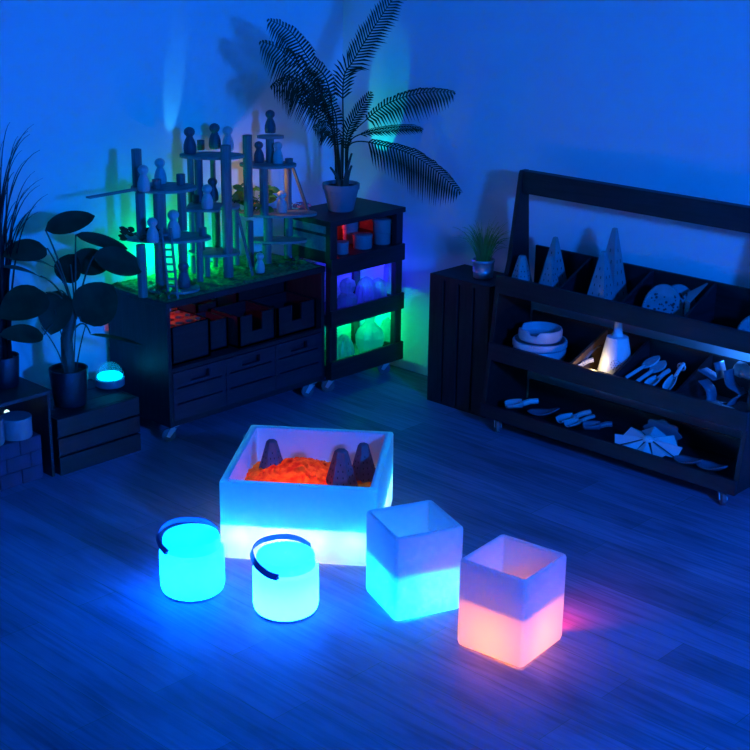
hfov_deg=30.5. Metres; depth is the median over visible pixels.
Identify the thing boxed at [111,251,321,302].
mat
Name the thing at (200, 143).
wooden cup
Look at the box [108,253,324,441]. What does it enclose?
storage cabinet
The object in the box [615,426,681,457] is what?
star
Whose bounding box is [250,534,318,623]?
lantern
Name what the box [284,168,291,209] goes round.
wooden post
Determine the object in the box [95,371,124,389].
dome lamp
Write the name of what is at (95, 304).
leaf plant
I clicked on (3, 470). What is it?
wooden block
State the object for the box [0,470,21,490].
wooden block
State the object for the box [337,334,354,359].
ornament
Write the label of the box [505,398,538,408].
wooden scoop
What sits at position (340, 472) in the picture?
cone
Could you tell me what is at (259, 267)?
doll
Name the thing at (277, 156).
doll
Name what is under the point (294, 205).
dried petals
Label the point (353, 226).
round tin
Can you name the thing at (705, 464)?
leaf
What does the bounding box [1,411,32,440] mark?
round tin
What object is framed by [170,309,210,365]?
wooden box
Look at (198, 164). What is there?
wooden post
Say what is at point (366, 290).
ornament
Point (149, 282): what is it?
sprig
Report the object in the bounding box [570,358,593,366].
scoop
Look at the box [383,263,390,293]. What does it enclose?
ornament
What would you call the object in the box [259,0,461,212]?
potted palm
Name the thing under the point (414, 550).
square container
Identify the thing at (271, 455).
cone
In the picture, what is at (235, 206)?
wooden platform
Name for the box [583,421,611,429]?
wooden scoop
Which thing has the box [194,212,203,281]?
wooden post
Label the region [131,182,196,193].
wooden platform
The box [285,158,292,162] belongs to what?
wooden cup
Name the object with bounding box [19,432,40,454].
wooden block
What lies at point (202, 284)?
sprig
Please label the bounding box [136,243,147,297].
wooden post
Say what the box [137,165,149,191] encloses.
doll
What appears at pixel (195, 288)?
wooden platform
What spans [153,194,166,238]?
wooden post
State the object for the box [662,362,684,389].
scoop
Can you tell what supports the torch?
on the display rack
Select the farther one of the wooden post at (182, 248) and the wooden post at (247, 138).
the wooden post at (247, 138)
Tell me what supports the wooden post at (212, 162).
on the mat
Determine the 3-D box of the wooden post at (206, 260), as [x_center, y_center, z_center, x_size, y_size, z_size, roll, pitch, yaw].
[-0.741,-0.482,6.070,0.028,0.096,0.028,17,25,41]
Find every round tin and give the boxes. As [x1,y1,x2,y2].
[0,416,4,445]
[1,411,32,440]
[337,240,348,254]
[342,222,357,229]
[343,229,357,243]
[353,232,372,249]
[373,217,391,232]
[373,232,390,244]
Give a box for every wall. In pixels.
[0,0,342,415]
[342,0,749,438]
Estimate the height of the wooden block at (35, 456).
0.062 m
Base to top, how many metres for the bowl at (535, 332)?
0.052 m
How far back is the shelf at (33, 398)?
5.51 m
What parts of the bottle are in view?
spout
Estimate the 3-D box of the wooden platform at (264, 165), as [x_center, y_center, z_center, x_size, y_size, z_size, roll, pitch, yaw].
[-0.484,-0.952,6.237,0.258,0.011,0.170,0,19,-3]
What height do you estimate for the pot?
0.128 m
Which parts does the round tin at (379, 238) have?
lid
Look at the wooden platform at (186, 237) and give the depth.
5.73 m
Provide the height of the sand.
0.108 m
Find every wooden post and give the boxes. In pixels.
[131,148,141,186]
[135,192,146,238]
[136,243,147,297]
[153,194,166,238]
[154,244,165,288]
[177,193,186,230]
[178,243,187,272]
[187,159,195,272]
[194,160,204,272]
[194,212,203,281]
[204,257,209,276]
[210,160,217,266]
[213,212,220,246]
[220,144,233,277]
[232,209,239,264]
[243,134,252,217]
[246,220,253,266]
[259,169,268,215]
[262,244,271,263]
[263,218,272,241]
[266,139,273,162]
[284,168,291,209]
[284,244,291,258]
[285,218,292,236]
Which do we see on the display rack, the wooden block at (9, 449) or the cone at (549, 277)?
the cone at (549, 277)
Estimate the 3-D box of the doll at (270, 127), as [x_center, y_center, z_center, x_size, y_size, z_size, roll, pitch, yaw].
[-0.478,-1.155,6.274,0.051,0.104,0.051,17,25,41]
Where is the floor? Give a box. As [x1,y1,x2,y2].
[0,365,749,749]
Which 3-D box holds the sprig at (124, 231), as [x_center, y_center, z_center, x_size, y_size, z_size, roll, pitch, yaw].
[-0.973,-0.587,5.702,0.182,0.052,0.145,7,19,18]
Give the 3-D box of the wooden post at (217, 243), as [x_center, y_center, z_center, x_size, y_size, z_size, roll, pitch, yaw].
[-0.703,-0.653,6.129,0.028,0.168,0.028,17,25,41]
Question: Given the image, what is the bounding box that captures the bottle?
[597,322,630,373]
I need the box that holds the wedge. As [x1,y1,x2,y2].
[684,283,707,315]
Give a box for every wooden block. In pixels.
[0,440,19,460]
[0,460,6,475]
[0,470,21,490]
[6,452,30,473]
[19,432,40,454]
[21,463,42,483]
[30,449,41,465]
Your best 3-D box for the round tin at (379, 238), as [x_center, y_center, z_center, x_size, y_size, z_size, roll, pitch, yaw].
[0.034,-0.666,6.660,0.086,0.058,0.086,17,25,41]
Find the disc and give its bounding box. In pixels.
[643,419,681,442]
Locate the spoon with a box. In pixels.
[581,345,600,361]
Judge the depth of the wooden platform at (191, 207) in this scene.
5.89 m
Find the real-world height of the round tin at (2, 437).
0.100 m
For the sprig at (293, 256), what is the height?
0.047 m
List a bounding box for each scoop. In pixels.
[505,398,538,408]
[556,409,591,422]
[564,414,594,426]
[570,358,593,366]
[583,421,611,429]
[644,368,670,385]
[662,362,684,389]
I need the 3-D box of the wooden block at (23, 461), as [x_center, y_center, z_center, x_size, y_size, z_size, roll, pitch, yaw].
[-1.444,0.337,5.478,0.105,0.062,0.107,17,25,41]
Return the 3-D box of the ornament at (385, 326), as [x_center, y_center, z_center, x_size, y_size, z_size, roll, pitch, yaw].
[0.068,-0.226,6.951,0.080,0.140,0.080,-9,21,-28]
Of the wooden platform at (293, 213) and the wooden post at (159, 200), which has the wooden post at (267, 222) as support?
the wooden platform at (293, 213)
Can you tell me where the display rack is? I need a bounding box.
[480,169,749,504]
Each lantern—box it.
[156,517,224,603]
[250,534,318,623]
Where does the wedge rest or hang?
on the display rack
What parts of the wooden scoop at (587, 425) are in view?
handle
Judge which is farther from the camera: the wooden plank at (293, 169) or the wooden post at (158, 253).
the wooden plank at (293, 169)
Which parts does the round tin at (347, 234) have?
lid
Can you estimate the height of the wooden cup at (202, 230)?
0.035 m
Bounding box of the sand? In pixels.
[245,457,375,486]
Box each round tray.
[512,334,567,353]
[513,346,565,360]
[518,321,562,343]
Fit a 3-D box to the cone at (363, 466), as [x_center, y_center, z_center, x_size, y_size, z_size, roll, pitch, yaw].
[-0.045,0.326,5.124,0.120,0.150,0.105,17,25,41]
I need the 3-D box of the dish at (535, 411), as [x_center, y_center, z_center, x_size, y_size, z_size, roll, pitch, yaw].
[0.733,0.157,6.008,0.135,0.046,0.093,17,25,41]
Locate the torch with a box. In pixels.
[733,361,749,379]
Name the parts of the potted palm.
stem, stem, stem, stem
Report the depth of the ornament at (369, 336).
6.73 m
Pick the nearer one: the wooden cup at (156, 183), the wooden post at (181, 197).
the wooden cup at (156, 183)
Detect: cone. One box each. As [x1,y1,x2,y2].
[259,439,282,468]
[326,448,357,486]
[352,442,374,482]
[512,255,531,281]
[538,236,566,285]
[539,256,559,287]
[587,251,615,300]
[606,227,627,301]
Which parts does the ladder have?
rail, rail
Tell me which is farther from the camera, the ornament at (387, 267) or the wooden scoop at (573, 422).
the ornament at (387, 267)
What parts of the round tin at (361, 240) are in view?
lid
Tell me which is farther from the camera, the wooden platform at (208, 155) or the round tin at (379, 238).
the round tin at (379, 238)
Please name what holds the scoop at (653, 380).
on the display rack
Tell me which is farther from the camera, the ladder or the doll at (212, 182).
the doll at (212, 182)
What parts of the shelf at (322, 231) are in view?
rail, panel, rail, post, panel, panel, panel, post, rail, rail, rail, rail, panel, post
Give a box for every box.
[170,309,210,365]
[177,299,217,313]
[195,311,227,351]
[209,300,274,348]
[219,425,393,565]
[248,291,315,337]
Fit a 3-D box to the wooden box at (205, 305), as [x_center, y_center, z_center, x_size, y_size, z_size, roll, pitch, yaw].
[-0.806,-0.260,6.259,0.140,0.163,0.120,17,25,41]
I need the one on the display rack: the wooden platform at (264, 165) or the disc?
the disc
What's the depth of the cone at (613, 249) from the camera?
5.72 m
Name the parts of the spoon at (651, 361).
handle, blade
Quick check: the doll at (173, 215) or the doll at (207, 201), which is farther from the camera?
the doll at (207, 201)
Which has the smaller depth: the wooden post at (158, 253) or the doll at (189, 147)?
the wooden post at (158, 253)
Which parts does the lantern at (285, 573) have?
handle, lid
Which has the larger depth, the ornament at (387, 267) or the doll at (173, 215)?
the ornament at (387, 267)
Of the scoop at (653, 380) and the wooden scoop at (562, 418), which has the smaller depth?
the scoop at (653, 380)
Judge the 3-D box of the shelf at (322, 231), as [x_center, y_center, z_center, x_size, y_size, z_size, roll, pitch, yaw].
[-0.148,-0.387,6.656,0.331,0.840,0.506,17,25,41]
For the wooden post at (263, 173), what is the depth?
6.21 m
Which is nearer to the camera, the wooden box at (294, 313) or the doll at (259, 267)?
the doll at (259, 267)
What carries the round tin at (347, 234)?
on the shelf at (322, 231)
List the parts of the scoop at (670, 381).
handle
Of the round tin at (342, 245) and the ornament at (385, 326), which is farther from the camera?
the ornament at (385, 326)
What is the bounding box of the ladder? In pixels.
[160,228,178,298]
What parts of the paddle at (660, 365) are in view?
handle, blade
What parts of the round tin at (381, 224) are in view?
lid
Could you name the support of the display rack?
on the floor
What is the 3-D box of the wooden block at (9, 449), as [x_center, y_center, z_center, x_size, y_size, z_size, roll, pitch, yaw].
[-1.471,0.287,5.431,0.105,0.062,0.097,17,25,41]
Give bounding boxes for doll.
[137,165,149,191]
[147,218,158,243]
[154,158,166,183]
[167,210,180,238]
[177,262,189,288]
[183,127,195,153]
[201,184,212,208]
[208,177,218,200]
[209,123,220,148]
[222,126,233,150]
[254,141,263,162]
[255,252,264,272]
[265,110,275,133]
[273,142,282,163]
[277,190,286,212]
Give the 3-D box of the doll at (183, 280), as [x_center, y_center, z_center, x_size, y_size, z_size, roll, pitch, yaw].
[-0.811,-0.425,5.835,0.055,0.111,0.055,17,25,41]
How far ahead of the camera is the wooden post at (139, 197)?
5.68 m
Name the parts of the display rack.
frame, curved strip, curved strip, curved strip, frame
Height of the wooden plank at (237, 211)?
0.293 m
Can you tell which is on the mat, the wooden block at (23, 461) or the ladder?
the ladder
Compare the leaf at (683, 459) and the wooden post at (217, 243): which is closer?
the leaf at (683, 459)
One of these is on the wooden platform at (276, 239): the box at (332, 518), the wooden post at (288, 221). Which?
the wooden post at (288, 221)
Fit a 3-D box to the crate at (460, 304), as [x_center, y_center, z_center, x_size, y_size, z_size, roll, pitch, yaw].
[0.459,-0.162,6.363,0.350,0.615,0.245,17,25,41]
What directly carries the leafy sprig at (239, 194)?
on the wooden platform at (293, 213)
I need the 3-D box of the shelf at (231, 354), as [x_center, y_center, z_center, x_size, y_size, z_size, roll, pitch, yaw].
[-0.703,-0.160,6.252,0.415,0.018,0.879,17,25,41]
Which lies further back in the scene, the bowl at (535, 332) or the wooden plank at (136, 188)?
the bowl at (535, 332)
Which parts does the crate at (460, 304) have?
panel, panel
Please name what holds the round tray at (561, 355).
on the display rack
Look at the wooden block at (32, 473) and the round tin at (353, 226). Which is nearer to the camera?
the wooden block at (32, 473)
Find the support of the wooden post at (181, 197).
on the wooden platform at (186, 237)
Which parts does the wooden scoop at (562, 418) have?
handle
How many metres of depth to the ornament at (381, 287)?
6.73 m
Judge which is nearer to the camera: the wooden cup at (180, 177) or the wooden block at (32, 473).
the wooden block at (32, 473)
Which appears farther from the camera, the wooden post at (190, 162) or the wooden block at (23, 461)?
the wooden post at (190, 162)
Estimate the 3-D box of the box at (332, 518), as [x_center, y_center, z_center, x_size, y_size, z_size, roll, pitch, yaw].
[-0.237,0.431,5.057,0.554,0.296,0.574,3,19,6]
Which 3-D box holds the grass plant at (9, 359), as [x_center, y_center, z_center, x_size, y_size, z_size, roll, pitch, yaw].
[-1.410,-0.479,5.378,0.356,1.060,0.124,-15,24,-39]
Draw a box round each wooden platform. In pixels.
[125,231,210,243]
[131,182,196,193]
[148,282,199,294]
[179,151,244,159]
[186,202,221,211]
[188,247,239,257]
[221,202,239,209]
[239,160,296,168]
[239,208,316,217]
[254,236,306,243]
[257,134,283,138]
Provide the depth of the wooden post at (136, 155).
5.68 m
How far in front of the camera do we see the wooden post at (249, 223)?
6.21 m
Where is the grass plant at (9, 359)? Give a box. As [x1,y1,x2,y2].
[0,122,45,388]
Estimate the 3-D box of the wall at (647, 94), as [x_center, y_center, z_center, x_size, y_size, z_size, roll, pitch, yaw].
[2.563,-0.556,4.412,7.430,2.750,0.100,17,25,41]
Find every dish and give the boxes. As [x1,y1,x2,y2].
[527,408,559,415]
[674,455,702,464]
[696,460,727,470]
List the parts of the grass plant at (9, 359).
grass blade, grass blade, grass blade, grass blade, pot, grass blade, grass blade, grass blade, grass blade, grass blade, grass blade, grass blade, grass blade, grass blade, grass blade, grass blade, grass blade, grass blade, grass blade, grass blade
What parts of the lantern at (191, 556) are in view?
handle, lid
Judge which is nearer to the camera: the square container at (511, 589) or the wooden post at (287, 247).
the square container at (511, 589)
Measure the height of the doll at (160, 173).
0.106 m
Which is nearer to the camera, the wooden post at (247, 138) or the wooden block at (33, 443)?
the wooden block at (33, 443)
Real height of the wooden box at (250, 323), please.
0.143 m
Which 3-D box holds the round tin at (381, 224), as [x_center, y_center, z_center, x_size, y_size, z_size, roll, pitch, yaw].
[0.034,-0.724,6.641,0.093,0.063,0.093,17,25,41]
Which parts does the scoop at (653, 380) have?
handle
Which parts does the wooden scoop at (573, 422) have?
handle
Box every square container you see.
[366,500,462,620]
[458,534,566,666]
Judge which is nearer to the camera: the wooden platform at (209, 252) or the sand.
the sand
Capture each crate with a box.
[49,379,140,475]
[427,264,502,417]
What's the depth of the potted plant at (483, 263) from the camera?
6.17 m
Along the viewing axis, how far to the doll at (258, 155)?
6.23 m
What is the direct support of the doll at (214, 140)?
on the wooden platform at (208, 155)
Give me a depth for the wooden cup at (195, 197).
5.97 m
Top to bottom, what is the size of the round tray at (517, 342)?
0.034 m
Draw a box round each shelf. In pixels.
[0,377,54,476]
[172,327,320,372]
[284,197,405,391]
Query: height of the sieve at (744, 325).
0.118 m
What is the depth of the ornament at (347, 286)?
6.54 m
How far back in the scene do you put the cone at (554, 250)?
5.93 m
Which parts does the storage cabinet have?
panel, drawer, drawer, drawer, panel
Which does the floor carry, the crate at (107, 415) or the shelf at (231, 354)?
the crate at (107, 415)
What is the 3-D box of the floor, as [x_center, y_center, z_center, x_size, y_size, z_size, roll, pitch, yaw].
[0.182,1.486,2.479,7.430,0.050,6.758,17,25,41]
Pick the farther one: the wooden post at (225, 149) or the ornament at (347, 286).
the ornament at (347, 286)
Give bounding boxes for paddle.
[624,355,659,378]
[635,360,666,381]
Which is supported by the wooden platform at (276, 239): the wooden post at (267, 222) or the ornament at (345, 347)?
the wooden post at (267, 222)
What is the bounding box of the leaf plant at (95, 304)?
[0,211,142,408]
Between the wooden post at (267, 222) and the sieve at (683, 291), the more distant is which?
the wooden post at (267, 222)
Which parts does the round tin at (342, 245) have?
lid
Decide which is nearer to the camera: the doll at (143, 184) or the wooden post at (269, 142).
the doll at (143, 184)
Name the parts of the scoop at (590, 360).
handle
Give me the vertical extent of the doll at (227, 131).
0.106 m
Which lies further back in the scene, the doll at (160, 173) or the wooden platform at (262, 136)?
the wooden platform at (262, 136)
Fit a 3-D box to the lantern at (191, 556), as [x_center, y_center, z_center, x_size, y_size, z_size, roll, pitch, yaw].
[-0.612,0.616,4.607,0.215,0.230,0.215,17,25,41]
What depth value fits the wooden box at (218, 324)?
6.06 m
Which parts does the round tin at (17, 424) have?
lid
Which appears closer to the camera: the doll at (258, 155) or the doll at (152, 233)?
the doll at (152, 233)
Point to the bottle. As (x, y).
(616, 351)
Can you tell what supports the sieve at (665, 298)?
on the display rack
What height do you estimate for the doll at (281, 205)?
0.101 m
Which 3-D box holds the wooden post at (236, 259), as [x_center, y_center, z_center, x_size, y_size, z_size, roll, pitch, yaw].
[-0.630,-0.635,6.247,0.028,0.276,0.028,17,25,41]
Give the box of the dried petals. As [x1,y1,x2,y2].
[292,202,311,208]
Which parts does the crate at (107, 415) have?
panel, panel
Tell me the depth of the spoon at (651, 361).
5.67 m
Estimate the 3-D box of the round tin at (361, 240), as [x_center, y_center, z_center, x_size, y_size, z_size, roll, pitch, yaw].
[-0.059,-0.640,6.565,0.094,0.067,0.094,17,25,41]
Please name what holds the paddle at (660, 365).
on the display rack
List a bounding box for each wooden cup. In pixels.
[152,178,160,189]
[176,173,184,185]
[192,194,198,202]
[197,140,204,149]
[199,227,206,236]
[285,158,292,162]
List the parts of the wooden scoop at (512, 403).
handle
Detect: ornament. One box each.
[337,278,357,308]
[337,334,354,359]
[355,276,376,303]
[355,316,383,352]
[373,277,386,298]
[380,317,390,341]
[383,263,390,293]
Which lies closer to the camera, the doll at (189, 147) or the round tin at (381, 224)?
the doll at (189, 147)
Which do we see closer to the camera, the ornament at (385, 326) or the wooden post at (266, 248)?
the wooden post at (266, 248)
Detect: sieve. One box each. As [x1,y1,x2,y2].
[642,284,682,315]
[672,284,695,316]
[737,316,749,331]
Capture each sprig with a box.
[118,226,159,240]
[148,281,178,299]
[174,277,206,289]
[232,183,279,212]
[278,255,307,269]
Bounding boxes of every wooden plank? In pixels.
[86,186,152,198]
[236,210,253,275]
[292,167,308,209]
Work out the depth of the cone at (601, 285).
5.66 m
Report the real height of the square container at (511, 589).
0.298 m
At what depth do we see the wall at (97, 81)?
5.92 m
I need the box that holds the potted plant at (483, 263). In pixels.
[455,219,508,279]
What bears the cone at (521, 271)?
on the display rack
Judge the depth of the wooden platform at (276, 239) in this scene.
6.32 m

